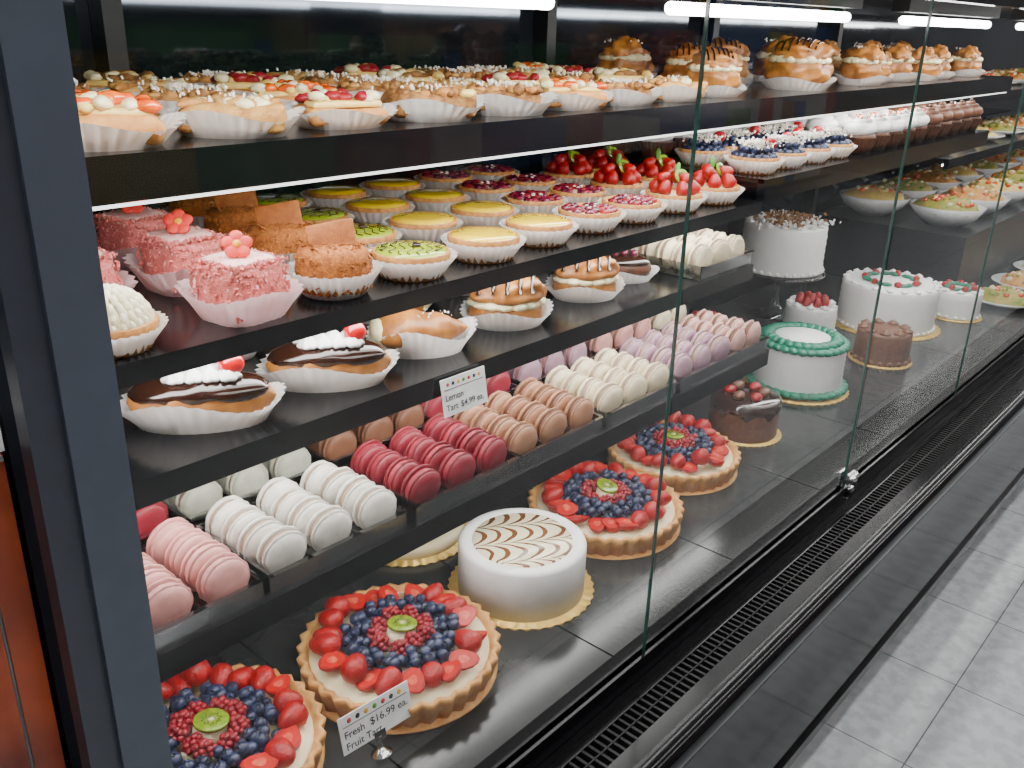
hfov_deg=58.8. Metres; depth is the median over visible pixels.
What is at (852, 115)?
cupcake
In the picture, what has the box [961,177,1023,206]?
salad bowl
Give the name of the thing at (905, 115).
cupcake
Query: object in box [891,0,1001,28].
fluorescent tube
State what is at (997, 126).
platter
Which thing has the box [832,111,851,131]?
cupcake
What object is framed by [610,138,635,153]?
cupcake
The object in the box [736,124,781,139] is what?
tart
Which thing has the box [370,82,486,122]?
pastry
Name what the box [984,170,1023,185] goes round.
salad bowl
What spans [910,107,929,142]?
cupcake
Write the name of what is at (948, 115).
cupcake
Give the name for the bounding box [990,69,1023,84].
platter
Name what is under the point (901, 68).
cream puff
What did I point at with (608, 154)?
tart
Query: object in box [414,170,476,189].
tart
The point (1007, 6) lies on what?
case canopy
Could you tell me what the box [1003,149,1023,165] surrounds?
salad bowl
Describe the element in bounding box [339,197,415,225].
tart
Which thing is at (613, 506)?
tart
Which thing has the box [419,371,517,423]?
tray
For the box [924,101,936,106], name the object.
cupcake
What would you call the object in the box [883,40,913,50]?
cream puff
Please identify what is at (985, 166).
salad bowl
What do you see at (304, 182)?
strip light
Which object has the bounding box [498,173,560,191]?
tart
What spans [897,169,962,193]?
salad bowl
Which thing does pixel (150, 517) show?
tray
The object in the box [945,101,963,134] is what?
cupcake
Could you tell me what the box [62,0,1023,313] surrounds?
panel
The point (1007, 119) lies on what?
platter
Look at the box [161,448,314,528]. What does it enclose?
tray
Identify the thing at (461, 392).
price tag
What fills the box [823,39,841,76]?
cream puff
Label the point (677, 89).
pastry
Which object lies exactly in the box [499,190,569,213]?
tart
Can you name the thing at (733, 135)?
tart
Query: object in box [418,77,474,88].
pastry
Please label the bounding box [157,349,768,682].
display shelf
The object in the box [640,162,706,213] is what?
tart
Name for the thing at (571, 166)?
tart
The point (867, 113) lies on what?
cupcake
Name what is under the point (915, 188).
salad bowl
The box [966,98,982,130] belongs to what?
cupcake
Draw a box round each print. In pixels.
[344,689,405,728]
[444,372,481,391]
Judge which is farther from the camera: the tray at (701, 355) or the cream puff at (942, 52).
the cream puff at (942, 52)
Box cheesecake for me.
[385,521,469,567]
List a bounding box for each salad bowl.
[839,184,911,215]
[870,176,938,205]
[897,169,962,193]
[909,194,986,227]
[922,164,983,187]
[937,185,1010,216]
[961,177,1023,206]
[964,159,1003,177]
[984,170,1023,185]
[985,153,1021,170]
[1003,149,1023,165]
[1003,164,1023,171]
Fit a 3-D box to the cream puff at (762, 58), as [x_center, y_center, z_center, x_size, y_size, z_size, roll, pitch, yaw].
[0.597,-0.724,2.021,0.150,0.099,0.127,-7,23,-20]
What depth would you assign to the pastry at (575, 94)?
1.24 m
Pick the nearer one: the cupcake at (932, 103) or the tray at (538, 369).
the tray at (538, 369)
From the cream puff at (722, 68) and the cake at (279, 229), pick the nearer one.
the cake at (279, 229)
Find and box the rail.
[474,327,1023,767]
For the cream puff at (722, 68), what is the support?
on the display shelf at (183, 165)
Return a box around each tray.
[136,501,173,552]
[142,517,265,652]
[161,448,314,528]
[196,460,409,596]
[304,405,428,467]
[341,413,521,523]
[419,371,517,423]
[453,377,605,471]
[507,342,595,384]
[544,348,678,428]
[585,318,660,357]
[618,321,738,392]
[619,228,754,281]
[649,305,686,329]
[679,309,769,364]
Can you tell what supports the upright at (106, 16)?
on the display case at (755, 683)
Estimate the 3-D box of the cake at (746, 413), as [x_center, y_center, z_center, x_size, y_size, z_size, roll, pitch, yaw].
[0.491,0.052,1.918,0.164,0.102,0.164,13,24,25]
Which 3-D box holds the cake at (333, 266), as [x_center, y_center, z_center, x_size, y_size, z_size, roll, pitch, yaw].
[-0.200,-0.142,1.016,0.109,0.081,0.108,11,24,21]
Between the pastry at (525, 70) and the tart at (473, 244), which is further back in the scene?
the pastry at (525, 70)
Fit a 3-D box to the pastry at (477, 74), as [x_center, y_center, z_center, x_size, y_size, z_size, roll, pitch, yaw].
[-0.064,-0.475,1.426,0.148,0.044,0.100,-6,23,-19]
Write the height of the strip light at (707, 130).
0.005 m
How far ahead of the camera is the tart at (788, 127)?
2.00 m
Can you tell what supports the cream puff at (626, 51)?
on the display shelf at (183, 165)
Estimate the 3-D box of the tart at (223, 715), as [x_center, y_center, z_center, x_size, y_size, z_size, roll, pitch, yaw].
[-0.341,0.399,1.024,0.259,0.078,0.258,-1,22,-6]
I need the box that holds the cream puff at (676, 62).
[660,42,707,76]
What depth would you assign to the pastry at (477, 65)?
1.59 m
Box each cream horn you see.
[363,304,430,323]
[365,308,477,358]
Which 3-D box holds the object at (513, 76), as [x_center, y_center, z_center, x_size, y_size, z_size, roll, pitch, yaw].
[0.007,-0.440,1.344,0.144,0.043,0.105,-12,26,-31]
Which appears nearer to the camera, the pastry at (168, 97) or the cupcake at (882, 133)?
the pastry at (168, 97)
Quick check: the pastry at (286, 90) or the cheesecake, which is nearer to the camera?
the pastry at (286, 90)
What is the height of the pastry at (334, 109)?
0.039 m
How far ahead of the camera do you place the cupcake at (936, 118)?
2.29 m
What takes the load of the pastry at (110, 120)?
on the display shelf at (183, 165)
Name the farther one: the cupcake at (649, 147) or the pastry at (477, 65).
the cupcake at (649, 147)
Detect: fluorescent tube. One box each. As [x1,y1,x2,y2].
[325,0,554,9]
[665,0,863,22]
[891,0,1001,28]
[1011,9,1023,29]
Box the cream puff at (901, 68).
[882,42,916,81]
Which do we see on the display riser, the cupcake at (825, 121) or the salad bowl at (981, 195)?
the salad bowl at (981, 195)
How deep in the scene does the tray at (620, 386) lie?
1.43 m
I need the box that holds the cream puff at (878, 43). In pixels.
[856,40,883,48]
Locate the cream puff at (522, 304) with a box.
[459,275,553,330]
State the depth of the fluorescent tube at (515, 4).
0.82 m
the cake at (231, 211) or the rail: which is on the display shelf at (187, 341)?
the cake at (231, 211)
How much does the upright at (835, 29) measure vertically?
0.872 m
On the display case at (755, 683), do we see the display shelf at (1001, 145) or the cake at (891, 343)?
the cake at (891, 343)
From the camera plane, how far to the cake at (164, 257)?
0.99 m
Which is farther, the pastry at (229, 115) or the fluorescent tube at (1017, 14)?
the fluorescent tube at (1017, 14)
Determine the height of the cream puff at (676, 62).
0.084 m
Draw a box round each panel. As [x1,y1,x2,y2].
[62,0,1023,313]
[642,0,710,653]
[842,0,934,486]
[953,86,1023,395]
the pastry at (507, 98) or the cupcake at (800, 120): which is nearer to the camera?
the pastry at (507, 98)
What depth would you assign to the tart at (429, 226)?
1.25 m
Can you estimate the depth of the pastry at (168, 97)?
0.95 m
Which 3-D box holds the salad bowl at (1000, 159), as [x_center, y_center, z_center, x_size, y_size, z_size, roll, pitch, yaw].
[2.203,-1.016,4.172,0.240,0.099,0.240,20,28,38]
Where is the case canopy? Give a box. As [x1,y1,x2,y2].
[863,0,1023,16]
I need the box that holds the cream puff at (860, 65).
[833,42,887,85]
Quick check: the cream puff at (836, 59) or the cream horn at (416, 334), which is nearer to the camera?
the cream horn at (416, 334)
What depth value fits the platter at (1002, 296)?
2.86 m
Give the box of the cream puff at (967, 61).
[949,45,985,76]
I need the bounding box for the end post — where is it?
[0,0,172,767]
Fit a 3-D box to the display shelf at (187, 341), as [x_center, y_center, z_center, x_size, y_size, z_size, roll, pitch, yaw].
[-0.176,-0.213,1.337,0.503,0.024,1.328,20,28,38]
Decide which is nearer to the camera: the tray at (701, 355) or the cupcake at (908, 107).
the tray at (701, 355)
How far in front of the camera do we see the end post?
0.51 m
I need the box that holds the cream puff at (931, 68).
[910,46,944,80]
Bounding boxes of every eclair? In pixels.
[120,356,285,434]
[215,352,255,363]
[255,323,399,392]
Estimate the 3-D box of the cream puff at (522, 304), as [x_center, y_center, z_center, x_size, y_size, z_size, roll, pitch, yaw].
[-0.007,-0.127,1.306,0.138,0.082,0.103,-7,23,-21]
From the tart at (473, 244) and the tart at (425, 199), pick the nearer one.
the tart at (473, 244)
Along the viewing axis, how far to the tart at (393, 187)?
1.51 m
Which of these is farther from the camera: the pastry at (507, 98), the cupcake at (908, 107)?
the cupcake at (908, 107)
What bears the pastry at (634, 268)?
on the display shelf at (162, 466)
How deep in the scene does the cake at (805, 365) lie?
2.09 m
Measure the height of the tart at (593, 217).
0.036 m
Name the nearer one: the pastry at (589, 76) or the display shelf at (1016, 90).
the pastry at (589, 76)
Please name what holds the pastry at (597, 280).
on the display shelf at (162, 466)
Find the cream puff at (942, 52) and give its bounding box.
[931,44,955,78]
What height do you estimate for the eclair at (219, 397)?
0.099 m
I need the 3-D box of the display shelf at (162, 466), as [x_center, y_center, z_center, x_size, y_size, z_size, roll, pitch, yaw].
[-0.180,-0.103,1.381,0.503,0.028,1.326,20,28,38]
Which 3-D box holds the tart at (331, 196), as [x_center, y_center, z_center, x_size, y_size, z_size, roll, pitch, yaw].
[-0.283,-0.299,1.465,0.115,0.034,0.115,20,28,38]
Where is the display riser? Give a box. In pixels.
[817,199,1023,284]
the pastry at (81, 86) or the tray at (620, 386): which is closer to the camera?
the pastry at (81, 86)
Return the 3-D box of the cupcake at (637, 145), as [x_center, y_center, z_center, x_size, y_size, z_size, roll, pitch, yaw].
[0.288,-0.551,1.966,0.076,0.083,0.079,11,24,22]
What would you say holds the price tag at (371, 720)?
on the display case at (755, 683)
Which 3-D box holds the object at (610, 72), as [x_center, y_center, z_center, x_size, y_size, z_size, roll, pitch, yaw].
[0.182,-0.509,1.529,0.148,0.044,0.106,-5,23,-17]
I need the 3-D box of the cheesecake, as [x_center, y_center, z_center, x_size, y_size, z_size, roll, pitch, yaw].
[-0.176,0.234,1.519,0.223,0.025,0.223,20,28,38]
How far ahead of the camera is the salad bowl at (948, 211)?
2.98 m
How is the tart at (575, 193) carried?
on the display shelf at (187, 341)
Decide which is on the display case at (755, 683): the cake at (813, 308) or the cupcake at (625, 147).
the cake at (813, 308)
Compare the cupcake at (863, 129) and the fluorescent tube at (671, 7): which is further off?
the cupcake at (863, 129)
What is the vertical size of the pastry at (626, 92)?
0.039 m
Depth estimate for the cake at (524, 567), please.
1.31 m
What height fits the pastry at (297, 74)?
0.039 m
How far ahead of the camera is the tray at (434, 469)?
1.15 m
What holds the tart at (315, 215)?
on the display shelf at (187, 341)
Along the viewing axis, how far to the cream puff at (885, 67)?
2.10 m
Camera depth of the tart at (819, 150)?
1.84 m
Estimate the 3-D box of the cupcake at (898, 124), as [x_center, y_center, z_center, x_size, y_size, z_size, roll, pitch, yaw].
[0.882,-0.600,2.131,0.079,0.083,0.076,3,22,4]
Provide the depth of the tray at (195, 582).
0.91 m
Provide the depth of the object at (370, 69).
1.39 m
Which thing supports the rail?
on the display case at (755, 683)
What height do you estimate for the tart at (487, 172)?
0.036 m
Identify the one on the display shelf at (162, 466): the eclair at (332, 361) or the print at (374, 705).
the eclair at (332, 361)
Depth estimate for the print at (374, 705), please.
1.04 m
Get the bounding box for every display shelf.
[84,75,1012,205]
[114,168,761,388]
[118,264,753,509]
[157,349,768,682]
[550,129,988,201]
[922,114,1023,168]
[943,84,1023,103]
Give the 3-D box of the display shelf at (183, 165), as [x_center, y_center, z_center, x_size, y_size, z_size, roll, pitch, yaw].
[0.328,-0.570,1.805,0.495,0.040,2.840,20,28,38]
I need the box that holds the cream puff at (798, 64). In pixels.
[758,36,837,90]
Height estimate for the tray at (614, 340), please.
0.060 m
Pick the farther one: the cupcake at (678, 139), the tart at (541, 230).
the cupcake at (678, 139)
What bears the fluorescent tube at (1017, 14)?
attached to the case canopy
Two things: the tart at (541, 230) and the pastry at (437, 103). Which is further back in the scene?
the tart at (541, 230)
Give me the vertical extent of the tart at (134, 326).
0.060 m
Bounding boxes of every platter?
[977,126,1004,140]
[978,119,1023,135]
[981,285,1023,308]
[983,70,1016,83]
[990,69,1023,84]
[991,116,1023,129]
[991,270,1023,290]
[1008,68,1023,72]
[1009,112,1023,117]
[1013,260,1023,269]
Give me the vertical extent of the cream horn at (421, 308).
0.057 m
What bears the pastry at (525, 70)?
on the display shelf at (183, 165)
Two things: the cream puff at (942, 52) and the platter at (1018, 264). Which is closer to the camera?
the cream puff at (942, 52)
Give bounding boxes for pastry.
[73,77,92,90]
[75,89,186,151]
[96,76,207,96]
[138,82,234,116]
[162,90,305,138]
[179,69,245,85]
[266,68,328,80]
[299,71,374,85]
[333,74,418,96]
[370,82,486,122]
[408,65,455,71]
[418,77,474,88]
[436,66,497,82]
[457,64,506,70]
[461,78,558,116]
[497,65,556,77]
[545,255,624,302]
[548,70,606,81]
[590,77,662,105]
[611,250,659,283]
[639,74,707,102]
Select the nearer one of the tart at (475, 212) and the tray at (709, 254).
the tart at (475, 212)
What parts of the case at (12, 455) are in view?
panel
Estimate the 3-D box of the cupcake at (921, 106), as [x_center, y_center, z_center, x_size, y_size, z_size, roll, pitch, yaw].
[1.102,-0.738,2.488,0.079,0.085,0.076,8,23,15]
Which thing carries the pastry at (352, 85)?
on the display shelf at (183, 165)
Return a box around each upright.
[88,0,145,209]
[529,0,557,169]
[685,0,721,314]
[801,8,845,214]
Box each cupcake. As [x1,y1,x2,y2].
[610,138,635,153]
[633,137,640,149]
[638,133,674,157]
[670,131,690,154]
[777,117,807,130]
[805,113,837,133]
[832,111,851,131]
[843,113,877,153]
[847,109,864,119]
[862,108,875,115]
[870,112,891,150]
[875,106,888,114]
[884,110,905,147]
[887,105,902,111]
[897,108,917,144]
[901,104,911,109]
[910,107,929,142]
[911,102,925,108]
[921,104,943,139]
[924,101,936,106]
[935,102,953,136]
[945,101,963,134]
[955,100,973,132]
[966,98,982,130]
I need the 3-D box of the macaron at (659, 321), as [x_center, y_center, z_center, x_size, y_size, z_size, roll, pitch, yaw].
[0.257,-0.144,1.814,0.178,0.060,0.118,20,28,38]
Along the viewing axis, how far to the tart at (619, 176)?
1.59 m
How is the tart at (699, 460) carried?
on the display case at (755, 683)
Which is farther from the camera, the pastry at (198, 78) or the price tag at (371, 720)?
the pastry at (198, 78)
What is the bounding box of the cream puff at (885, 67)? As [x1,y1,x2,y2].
[879,48,894,82]
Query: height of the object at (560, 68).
0.042 m
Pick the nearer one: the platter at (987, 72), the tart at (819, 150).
the tart at (819, 150)
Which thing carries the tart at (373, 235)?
on the display shelf at (187, 341)
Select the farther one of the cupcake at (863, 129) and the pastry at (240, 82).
the cupcake at (863, 129)
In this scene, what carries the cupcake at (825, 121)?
on the display shelf at (784, 182)
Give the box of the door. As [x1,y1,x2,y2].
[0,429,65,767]
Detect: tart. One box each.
[103,283,168,359]
[161,660,325,767]
[256,193,312,206]
[296,582,500,734]
[300,185,371,209]
[300,206,355,225]
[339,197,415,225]
[354,222,402,248]
[359,177,425,198]
[368,240,457,282]
[383,211,463,243]
[400,188,470,213]
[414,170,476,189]
[440,226,526,263]
[445,200,519,227]
[453,179,518,201]
[460,164,519,180]
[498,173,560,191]
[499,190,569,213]
[499,213,578,247]
[527,460,684,559]
[539,146,594,184]
[544,183,610,202]
[552,202,626,233]
[585,153,647,195]
[587,141,628,172]
[596,193,667,223]
[607,411,740,495]
[636,148,676,188]
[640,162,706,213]
[674,131,731,166]
[693,156,744,204]
[712,127,755,151]
[723,137,784,174]
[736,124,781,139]
[761,131,810,168]
[766,121,804,134]
[782,128,835,163]
[810,126,857,158]
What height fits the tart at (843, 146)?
0.064 m
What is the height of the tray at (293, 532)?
0.060 m
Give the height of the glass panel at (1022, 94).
0.868 m
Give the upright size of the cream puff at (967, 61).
0.083 m
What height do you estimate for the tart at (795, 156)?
0.064 m
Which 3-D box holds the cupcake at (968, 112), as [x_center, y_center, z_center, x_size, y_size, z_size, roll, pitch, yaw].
[1.225,-0.736,2.493,0.076,0.085,0.079,-16,28,-36]
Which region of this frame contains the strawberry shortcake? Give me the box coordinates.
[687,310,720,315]
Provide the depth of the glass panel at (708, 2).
1.04 m
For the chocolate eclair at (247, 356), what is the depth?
1.15 m
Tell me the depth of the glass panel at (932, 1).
1.50 m
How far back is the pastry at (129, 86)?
1.04 m
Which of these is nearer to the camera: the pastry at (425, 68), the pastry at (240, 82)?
the pastry at (240, 82)
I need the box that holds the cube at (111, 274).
[98,246,137,288]
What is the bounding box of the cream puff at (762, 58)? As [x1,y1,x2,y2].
[749,35,791,81]
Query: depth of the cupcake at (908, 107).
2.40 m
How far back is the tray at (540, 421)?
1.29 m
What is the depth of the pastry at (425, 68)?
1.50 m
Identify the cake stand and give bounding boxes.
[747,271,826,319]
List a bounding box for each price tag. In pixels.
[337,680,411,761]
[440,366,487,417]
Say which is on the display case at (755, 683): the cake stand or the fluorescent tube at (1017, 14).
the cake stand
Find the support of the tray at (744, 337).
on the display shelf at (201, 646)
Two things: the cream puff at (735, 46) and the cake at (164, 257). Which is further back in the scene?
the cream puff at (735, 46)
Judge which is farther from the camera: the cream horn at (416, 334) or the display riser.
the display riser
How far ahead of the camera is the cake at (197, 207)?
1.25 m
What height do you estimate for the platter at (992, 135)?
0.054 m
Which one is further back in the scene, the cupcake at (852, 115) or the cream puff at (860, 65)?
the cupcake at (852, 115)
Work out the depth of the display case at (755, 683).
1.49 m
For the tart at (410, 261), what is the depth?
1.08 m
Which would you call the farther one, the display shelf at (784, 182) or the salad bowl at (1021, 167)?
the salad bowl at (1021, 167)
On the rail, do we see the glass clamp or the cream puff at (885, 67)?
the glass clamp
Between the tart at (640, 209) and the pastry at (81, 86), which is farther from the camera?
the tart at (640, 209)
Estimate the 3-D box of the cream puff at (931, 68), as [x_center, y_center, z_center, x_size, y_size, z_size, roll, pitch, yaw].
[1.027,-0.806,2.282,0.123,0.081,0.104,9,23,18]
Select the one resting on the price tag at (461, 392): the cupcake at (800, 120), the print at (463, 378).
the print at (463, 378)
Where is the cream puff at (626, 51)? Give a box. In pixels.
[596,36,656,77]
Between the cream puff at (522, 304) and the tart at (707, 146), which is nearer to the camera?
the cream puff at (522, 304)
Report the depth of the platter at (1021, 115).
3.98 m
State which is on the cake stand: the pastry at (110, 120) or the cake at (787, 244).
the cake at (787, 244)
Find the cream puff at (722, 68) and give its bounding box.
[685,46,746,97]
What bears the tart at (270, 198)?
on the display shelf at (187, 341)
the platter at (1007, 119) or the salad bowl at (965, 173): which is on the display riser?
the salad bowl at (965, 173)
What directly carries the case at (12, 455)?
on the floor
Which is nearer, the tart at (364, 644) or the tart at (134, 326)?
the tart at (134, 326)
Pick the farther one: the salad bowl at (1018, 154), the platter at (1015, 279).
the salad bowl at (1018, 154)
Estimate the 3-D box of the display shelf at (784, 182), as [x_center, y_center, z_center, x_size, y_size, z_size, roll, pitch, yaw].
[0.717,-0.591,2.265,0.503,0.040,1.348,20,28,38]
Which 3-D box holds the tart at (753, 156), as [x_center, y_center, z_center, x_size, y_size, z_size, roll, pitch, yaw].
[0.456,-0.431,1.707,0.114,0.064,0.114,2,22,2]
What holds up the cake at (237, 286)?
on the display shelf at (187, 341)
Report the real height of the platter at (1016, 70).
0.054 m
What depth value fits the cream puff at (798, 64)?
1.76 m
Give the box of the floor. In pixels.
[790,479,1023,767]
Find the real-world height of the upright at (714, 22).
0.872 m
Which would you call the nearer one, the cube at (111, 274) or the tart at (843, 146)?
the cube at (111, 274)
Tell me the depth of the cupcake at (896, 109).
2.34 m
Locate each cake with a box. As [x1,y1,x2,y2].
[122,209,224,296]
[161,191,214,227]
[175,230,303,327]
[197,186,261,240]
[243,200,312,266]
[284,218,381,300]
[447,508,593,630]
[708,380,781,447]
[742,209,840,277]
[743,321,850,405]
[783,291,837,330]
[835,267,941,340]
[848,318,913,369]
[936,279,984,322]
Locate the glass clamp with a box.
[837,467,859,493]
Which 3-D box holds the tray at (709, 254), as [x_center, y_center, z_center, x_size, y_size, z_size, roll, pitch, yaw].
[0.322,-0.250,1.666,0.178,0.060,0.181,20,28,38]
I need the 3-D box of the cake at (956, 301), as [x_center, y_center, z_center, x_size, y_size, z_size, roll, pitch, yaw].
[1.348,-0.258,2.752,0.160,0.102,0.160,2,22,1]
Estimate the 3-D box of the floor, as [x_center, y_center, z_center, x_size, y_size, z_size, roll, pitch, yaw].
[2.145,0.490,2.431,6.500,0.001,12.000,20,28,38]
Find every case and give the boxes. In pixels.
[0,343,81,767]
[206,257,1023,767]
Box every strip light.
[92,131,692,210]
[698,92,1005,132]
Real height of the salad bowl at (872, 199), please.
0.098 m
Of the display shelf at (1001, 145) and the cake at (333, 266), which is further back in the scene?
the display shelf at (1001, 145)
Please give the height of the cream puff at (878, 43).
0.090 m
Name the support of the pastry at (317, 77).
on the display shelf at (183, 165)
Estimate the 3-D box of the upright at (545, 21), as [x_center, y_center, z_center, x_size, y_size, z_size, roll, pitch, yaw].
[0.058,-0.406,1.994,0.037,0.872,0.028,20,28,38]
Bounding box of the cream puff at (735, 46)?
[707,37,753,84]
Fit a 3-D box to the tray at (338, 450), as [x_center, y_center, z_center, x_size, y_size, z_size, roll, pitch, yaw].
[-0.237,0.050,1.294,0.178,0.059,0.187,20,28,38]
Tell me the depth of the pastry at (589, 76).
1.42 m
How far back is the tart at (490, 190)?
1.52 m

